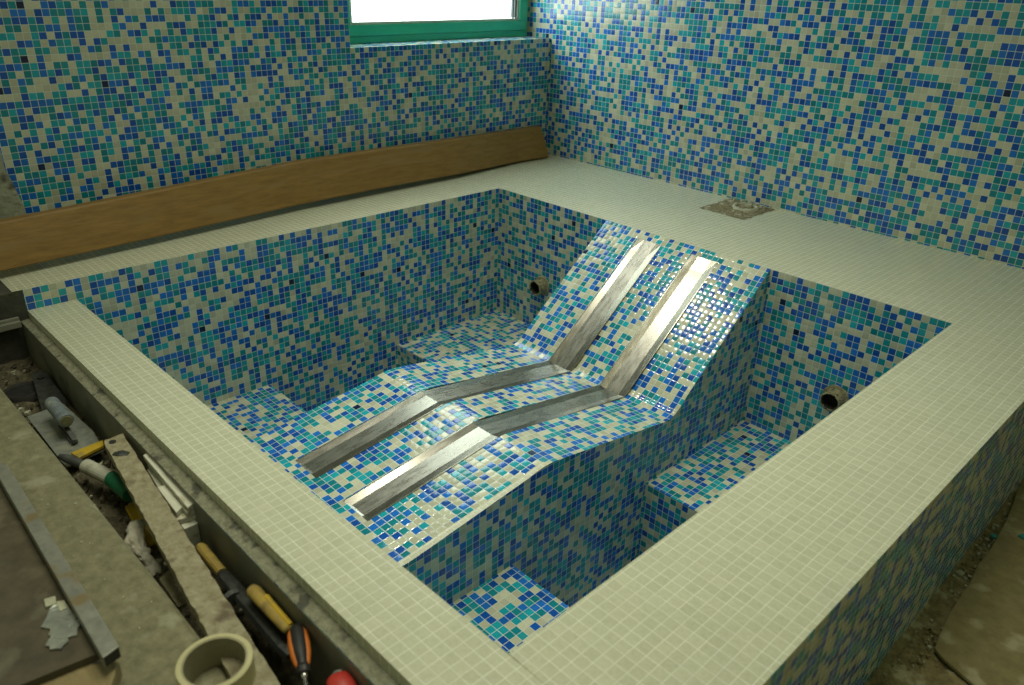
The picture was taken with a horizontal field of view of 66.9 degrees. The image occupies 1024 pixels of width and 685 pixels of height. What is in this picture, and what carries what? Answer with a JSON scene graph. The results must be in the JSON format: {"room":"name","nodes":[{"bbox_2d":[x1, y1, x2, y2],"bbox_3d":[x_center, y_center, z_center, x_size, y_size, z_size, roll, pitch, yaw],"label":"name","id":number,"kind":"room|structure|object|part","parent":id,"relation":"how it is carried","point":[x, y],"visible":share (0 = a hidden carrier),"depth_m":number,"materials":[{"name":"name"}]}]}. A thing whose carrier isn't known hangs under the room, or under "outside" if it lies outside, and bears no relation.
{"room":"spa room","nodes":[
{"label":"spa room","id":0,"kind":"room"},
{"bbox_2d":[0,281,29,364],"bbox_3d":[-1.725,-0.016,2.202,0.557,0.255,0.376,-21,34,-39],"label":"wall","id":1,"kind":"structure","parent":0,"point":[13,345],"depth_m":2.22,"materials":[{"name":"concrete"}]},
{"bbox_2d":[0,389,227,684],"bbox_3d":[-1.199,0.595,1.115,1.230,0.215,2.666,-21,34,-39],"label":"wooden plank","id":2,"kind":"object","parent":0,"point":[150,654],"depth_m":1.33,"materials":[{"name":"wood"}]},
{"bbox_2d":[0,317,21,331],"bbox_3d":[-1.530,-0.010,2.096,0.357,0.029,0.028,-22,34,-40],"label":"bar","id":3,"kind":"object","parent":2,"relation":"on","point":[11,323],"visible":1,"depth_m":2.19,"materials":[{"name":"grey metal"}]},
{"bbox_2d":[0,484,99,684],"bbox_3d":[-0.902,0.394,1.222,0.298,0.013,0.596,-21,34,-39],"label":"plywood board","id":4,"kind":"object","parent":2,"relation":"on","point":[26,580],"visible":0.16,"depth_m":1.18,"materials":[{"name":"wood"}]},
{"bbox_2d":[44,596,55,608],"bbox_3d":[-0.713,0.401,1.198,0.016,0.005,0.020,-13,29,-28],"label":"chip","id":5,"kind":"object","parent":4,"relation":"on","point":[49,602],"visible":1,"depth_m":1.20,"materials":[{"name":"beige tile"}]},
{"bbox_2d":[0,462,120,667],"bbox_3d":[-0.790,0.336,1.309,0.024,0.021,0.662,-21,34,-39],"label":"bar","id":6,"kind":"object","parent":4,"relation":"on","point":[96,630],"visible":1,"depth_m":1.23,"materials":[{"name":"metal"}]},
{"bbox_2d":[41,603,79,649],"bbox_3d":[-0.677,0.422,1.159,0.054,0.004,0.104,-21,34,-39],"label":"plaster splash","id":7,"kind":"object","parent":4,"relation":"on","point":[63,625],"visible":0.98,"depth_m":1.16,"materials":[{"name":"stone"}]},
{"bbox_2d":[56,600,66,611],"bbox_3d":[-0.693,0.405,1.194,0.011,0.004,0.025,-18,32,-35],"label":"chip","id":8,"kind":"object","parent":4,"relation":"on","point":[61,605],"visible":1,"depth_m":1.19,"materials":[{"name":"beige tile"}]},
{"bbox_2d":[40,661,121,684],"bbox_3d":[-0.614,0.488,1.096,0.102,0.028,0.056,-3,26,-10],"label":"block","id":9,"kind":"object","parent":2,"relation":"on","point":[92,674],"visible":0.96,"depth_m":1.10,"materials":[{"name":"beige wood"}]},
{"bbox_2d":[8,421,212,681],"bbox_3d":[-0.874,0.340,1.415,0.203,0.002,1.600,-21,34,-39],"label":"grit","id":10,"kind":"object","parent":2,"relation":"on","point":[28,421],"visible":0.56,"depth_m":1.39,"materials":[{"name":"stone"}]},
{"bbox_2d":[104,433,279,684],"bbox_3d":[-0.582,0.376,1.359,0.054,0.032,0.937,-18,32,-35],"label":"wooden lath","id":11,"kind":"object","parent":2,"relation":"on","point":[214,614],"visible":0.96,"depth_m":1.34,"materials":[{"name":"brown wood"}]},
{"bbox_2d":[175,633,255,684],"bbox_3d":[-0.421,0.474,1.107,0.104,0.053,0.104,-21,34,-39],"label":"tape roll","id":12,"kind":"object","parent":2,"relation":"on","point":[204,654],"visible":1,"depth_m":1.12,"materials":[{"name":"cardboard"}]},
{"bbox_2d":[0,357,310,684],"bbox_3d":[-0.670,0.446,1.489,0.185,0.015,2.392,-21,34,-39],"label":"floor","id":13,"kind":"structure","parent":0,"point":[285,673],"depth_m":1.65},
{"bbox_2d":[3,381,36,402],"bbox_3d":[-1.307,0.135,2.077,0.092,0.025,0.092,-21,34,-39],"label":"stone","id":14,"kind":"object","parent":13,"relation":"in","point":[22,391],"visible":0.61,"depth_m":2.07,"materials":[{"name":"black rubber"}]},
{"bbox_2d":[31,370,66,410],"bbox_3d":[-1.224,0.126,2.052,0.059,0.020,0.231,-15,31,-32],"label":"bar","id":15,"kind":"object","parent":13,"relation":"on","point":[45,387],"visible":0.75,"depth_m":2.05,"materials":[{"name":"metal"}]},
{"bbox_2d":[27,397,103,467],"bbox_3d":[-1.065,0.188,1.840,0.096,0.074,0.288,-21,34,-39],"label":"trowel","id":16,"kind":"object","parent":13,"relation":"on","point":[62,430],"visible":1,"depth_m":1.83,"materials":[{"name":"metal"}]},
{"bbox_2d":[71,440,103,458],"bbox_3d":[-0.968,0.247,1.782,0.033,0.009,0.072,21,32,35],"label":"folding rule","id":17,"kind":"object","parent":13,"relation":"on","point":[86,451],"visible":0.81,"depth_m":1.78,"materials":[{"name":"yellow paint"}]},
{"bbox_2d":[58,454,132,501],"bbox_3d":[-0.898,0.283,1.684,0.256,0.033,0.042,18,30,30],"label":"tube","id":18,"kind":"object","parent":13,"relation":"on","point":[93,469],"visible":0.93,"depth_m":1.67,"materials":[{"name":"white plastic"}]},
{"bbox_2d":[125,503,154,547],"bbox_3d":[-0.760,0.373,1.585,0.021,0.009,0.154,-17,32,-34],"label":"batten","id":19,"kind":"object","parent":13,"relation":"on","point":[131,509],"visible":0.54,"depth_m":1.60,"materials":[{"name":"wood"}]},
{"bbox_2d":[124,519,161,576],"bbox_3d":[-0.717,0.393,1.491,0.050,0.049,0.154,-15,30,-31],"label":"crumpled cloth","id":20,"kind":"object","parent":13,"relation":"on","point":[135,537],"visible":0.96,"depth_m":1.47,"materials":[{"name":"white fabric"}]},
{"bbox_2d":[0,361,290,684],"bbox_3d":[-0.842,0.354,1.654,0.135,0.018,1.723,-21,34,-39],"label":"rubble","id":21,"kind":"object","parent":13,"relation":"on","point":[277,659],"visible":0.2,"depth_m":1.68,"materials":[{"name":"stone"}]},
{"bbox_2d":[143,453,200,555],"bbox_3d":[-0.688,0.324,1.562,0.048,0.116,0.242,-20,33,-37],"label":"trim strip","id":22,"kind":"object","parent":13,"relation":"on","point":[191,529],"depth_m":1.49,"materials":[{"name":"white plastic"}]},
{"bbox_3d":[-0.662,0.307,1.511,0.020,0.012,0.102,-19,33,-37],"label":"trim strip","id":23,"kind":"part","parent":22,"relation":"part of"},
{"bbox_3d":[-0.682,0.288,1.547,0.024,0.012,0.217,-21,34,-39],"label":"trim strip","id":24,"kind":"part","parent":22,"relation":"part of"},
{"bbox_3d":[-0.684,0.274,1.546,0.024,0.012,0.233,-21,34,-39],"label":"trim strip","id":25,"kind":"part","parent":22,"relation":"part of","materials":[{"name":"white plastic"}]},
{"bbox_3d":[-0.686,0.303,1.546,0.038,0.011,0.211,-20,34,-38],"label":"trim strip","id":26,"kind":"part","parent":22,"relation":"part of","materials":[{"name":"white plastic"}]},
{"bbox_2d":[159,571,186,609],"bbox_3d":[-0.609,0.446,1.389,0.019,0.026,0.119,-17,31,-33],"label":"shard","id":27,"kind":"object","parent":13,"relation":"on","point":[166,580],"visible":0.94,"depth_m":1.38,"materials":[{"name":"brown wood"}]},
{"bbox_2d":[196,542,290,659],"bbox_3d":[-0.470,0.438,1.326,0.045,0.027,0.341,-21,34,-39],"label":"chisel","id":28,"kind":"object","parent":13,"relation":"on","point":[236,594],"visible":0.79,"depth_m":1.31,"materials":[{"name":"black metal"}]},
{"bbox_2d":[246,584,293,633],"bbox_3d":[-0.395,0.432,1.262,0.025,0.021,0.125,-21,34,-39],"label":"handle","id":29,"kind":"object","parent":28,"relation":"on","point":[263,601],"visible":0.94,"depth_m":1.25,"materials":[{"name":"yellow wood"}]},
{"bbox_2d":[287,623,310,684],"bbox_3d":[-0.303,0.481,1.138,0.033,0.024,0.183,-10,28,-22],"label":"screwdriver","id":30,"kind":"object","parent":13,"relation":"on","point":[299,646],"visible":1,"depth_m":1.16,"materials":[{"name":"black plastic"}]},
{"bbox_2d":[326,669,356,684],"bbox_3d":[-0.243,0.496,1.109,0.043,0.037,0.059,-12,29,-26],"label":"handle","id":31,"kind":"object","parent":13,"relation":"on","point":[339,677],"visible":1,"depth_m":1.11,"materials":[{"name":"plastic"}]},
{"bbox_2d":[0,0,550,310],"bbox_3d":[-1.251,-1.625,2.299,3.904,3.010,0.166,-21,34,-39],"label":"wall","id":32,"kind":"structure","parent":0,"point":[100,99],"depth_m":2.75,"materials":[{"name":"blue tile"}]},
{"bbox_2d":[347,0,527,43],"bbox_3d":[-0.338,-1.877,3.280,1.166,1.118,0.047,-21,34,-39],"label":"window","id":33,"kind":"structure","parent":32,"relation":"in","point":[370,21],"depth_m":3.48,"materials":[{"name":"green paint"}]},
{"bbox_3d":[-0.318,-1.887,3.304,0.947,0.947,0.006,-21,34,-39],"label":"glass pane","id":34,"kind":"part","parent":33,"relation":"part of","materials":[{"name":"white glass"}]},
{"bbox_2d":[0,154,1023,684],"bbox_3d":[-0.067,0.284,2.479,3.044,0.946,2.516,-21,34,-39],"label":"basin","id":35,"kind":"object","parent":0,"point":[798,544],"visible":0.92,"depth_m":2.03,"materials":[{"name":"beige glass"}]},
{"bbox_3d":[-0.902,0.511,2.596,0.570,0.387,0.606,-21,34,-39],"label":"corner seat","id":36,"kind":"part","parent":35,"relation":"part of","materials":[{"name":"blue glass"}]},
{"bbox_2d":[0,125,548,271],"bbox_3d":[-0.720,-0.641,3.060,0.114,0.174,2.587,23,33,37],"label":"wooden plank","id":37,"kind":"object","parent":35,"relation":"on","point":[57,233],"visible":1,"depth_m":2.79,"materials":[{"name":"brown wood"}]},
{"bbox_3d":[-0.073,0.195,3.328,0.570,0.370,0.606,-21,34,-39],"label":"corner seat","id":38,"kind":"part","parent":35,"relation":"part of","materials":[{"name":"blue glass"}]},
{"bbox_2d":[249,220,770,606],"bbox_3d":[-0.029,0.313,2.421,1.720,0.946,0.697,-21,34,-39],"label":"lounger","id":39,"kind":"object","parent":35,"relation":"on","point":[418,458],"visible":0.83,"depth_m":2.33,"materials":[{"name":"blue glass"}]},
{"bbox_3d":[-0.270,0.198,2.645,1.720,0.946,0.001,-21,34,-39],"label":"panel","id":40,"kind":"part","parent":39,"relation":"part of","materials":[{"name":"multicoloured tile"}]},
{"bbox_3d":[0.213,0.428,2.198,1.720,0.946,0.001,-21,34,-39],"label":"panel","id":41,"kind":"part","parent":39,"relation":"part of","materials":[{"name":"tile"}]},
{"bbox_3d":[-0.016,0.935,1.775,0.570,0.387,0.562,-21,34,-39],"label":"corner seat","id":42,"kind":"part","parent":35,"relation":"part of","materials":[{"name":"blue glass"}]},
{"bbox_2d":[529,276,549,295],"bbox_3d":[0.113,-0.239,3.333,0.051,0.085,0.087,-21,34,-39],"label":"pipe stub","id":43,"kind":"object","parent":35,"relation":"attached to","point":[540,286],"visible":1,"depth_m":3.33,"materials":[{"name":"beige plastic"}]},
{"bbox_3d":[0.814,0.619,2.507,0.570,0.370,0.562,-21,34,-39],"label":"corner seat","id":44,"kind":"part","parent":35,"relation":"part of","materials":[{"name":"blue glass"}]},
{"bbox_2d":[699,198,774,218],"bbox_3d":[0.924,-0.555,3.181,0.249,0.020,0.221,-21,34,-39],"label":"drain recess","id":45,"kind":"object","parent":35,"relation":"on","point":[740,209],"visible":1,"depth_m":3.17,"materials":[{"name":"concrete"}]},
{"bbox_2d":[820,385,848,411],"bbox_3d":[1.026,0.183,2.483,0.048,0.085,0.086,-21,34,-39],"label":"pipe stub","id":46,"kind":"object","parent":35,"relation":"attached to","point":[832,397],"visible":0.95,"depth_m":2.48,"materials":[{"name":"beige plastic"}]},
{"bbox_2d":[527,0,1023,268],"bbox_3d":[1.546,-1.609,2.203,0.001,2.795,4.214,-21,34,-39],"label":"wall","id":47,"kind":"structure","parent":0,"point":[900,119],"depth_m":2.97,"materials":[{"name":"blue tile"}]},
{"bbox_2d":[864,478,1023,684],"bbox_3d":[1.326,0.909,1.170,3.044,0.028,1.505,-21,34,-39],"label":"floor","id":48,"kind":"structure","parent":0,"point":[934,609],"depth_m":1.69,"materials":[{"name":"grey concrete"}]},
{"bbox_2d":[872,503,1010,684],"bbox_3d":[1.050,0.597,1.797,1.468,0.007,0.108,-21,34,-39],"label":"gravel","id":49,"kind":"object","parent":48,"relation":"on","point":[929,647],"visible":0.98,"depth_m":1.74,"materials":[{"name":"gravel"}]},
{"bbox_2d":[955,570,964,576],"bbox_3d":[1.082,0.556,1.873,0.016,0.008,0.016,-15,31,-31],"label":"chip","id":50,"kind":"object","parent":48,"relation":"on","point":[958,572],"visible":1,"depth_m":1.87,"materials":[{"name":"paint"}]},
{"bbox_2d":[934,481,1023,684],"bbox_3d":[1.402,0.747,1.494,1.505,0.006,1.084,-21,34,-39],"label":"sheet","id":51,"kind":"object","parent":48,"relation":"on","point":[981,638],"visible":1,"depth_m":1.73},
{"bbox_2d":[989,534,997,539],"bbox_3d":[1.244,0.500,2.001,0.015,0.008,0.015,-15,31,-31],"label":"chip","id":52,"kind":"object","parent":48,"relation":"on","point":[994,536],"visible":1,"depth_m":2.00,"materials":[{"name":"teal glass"}]}
]}

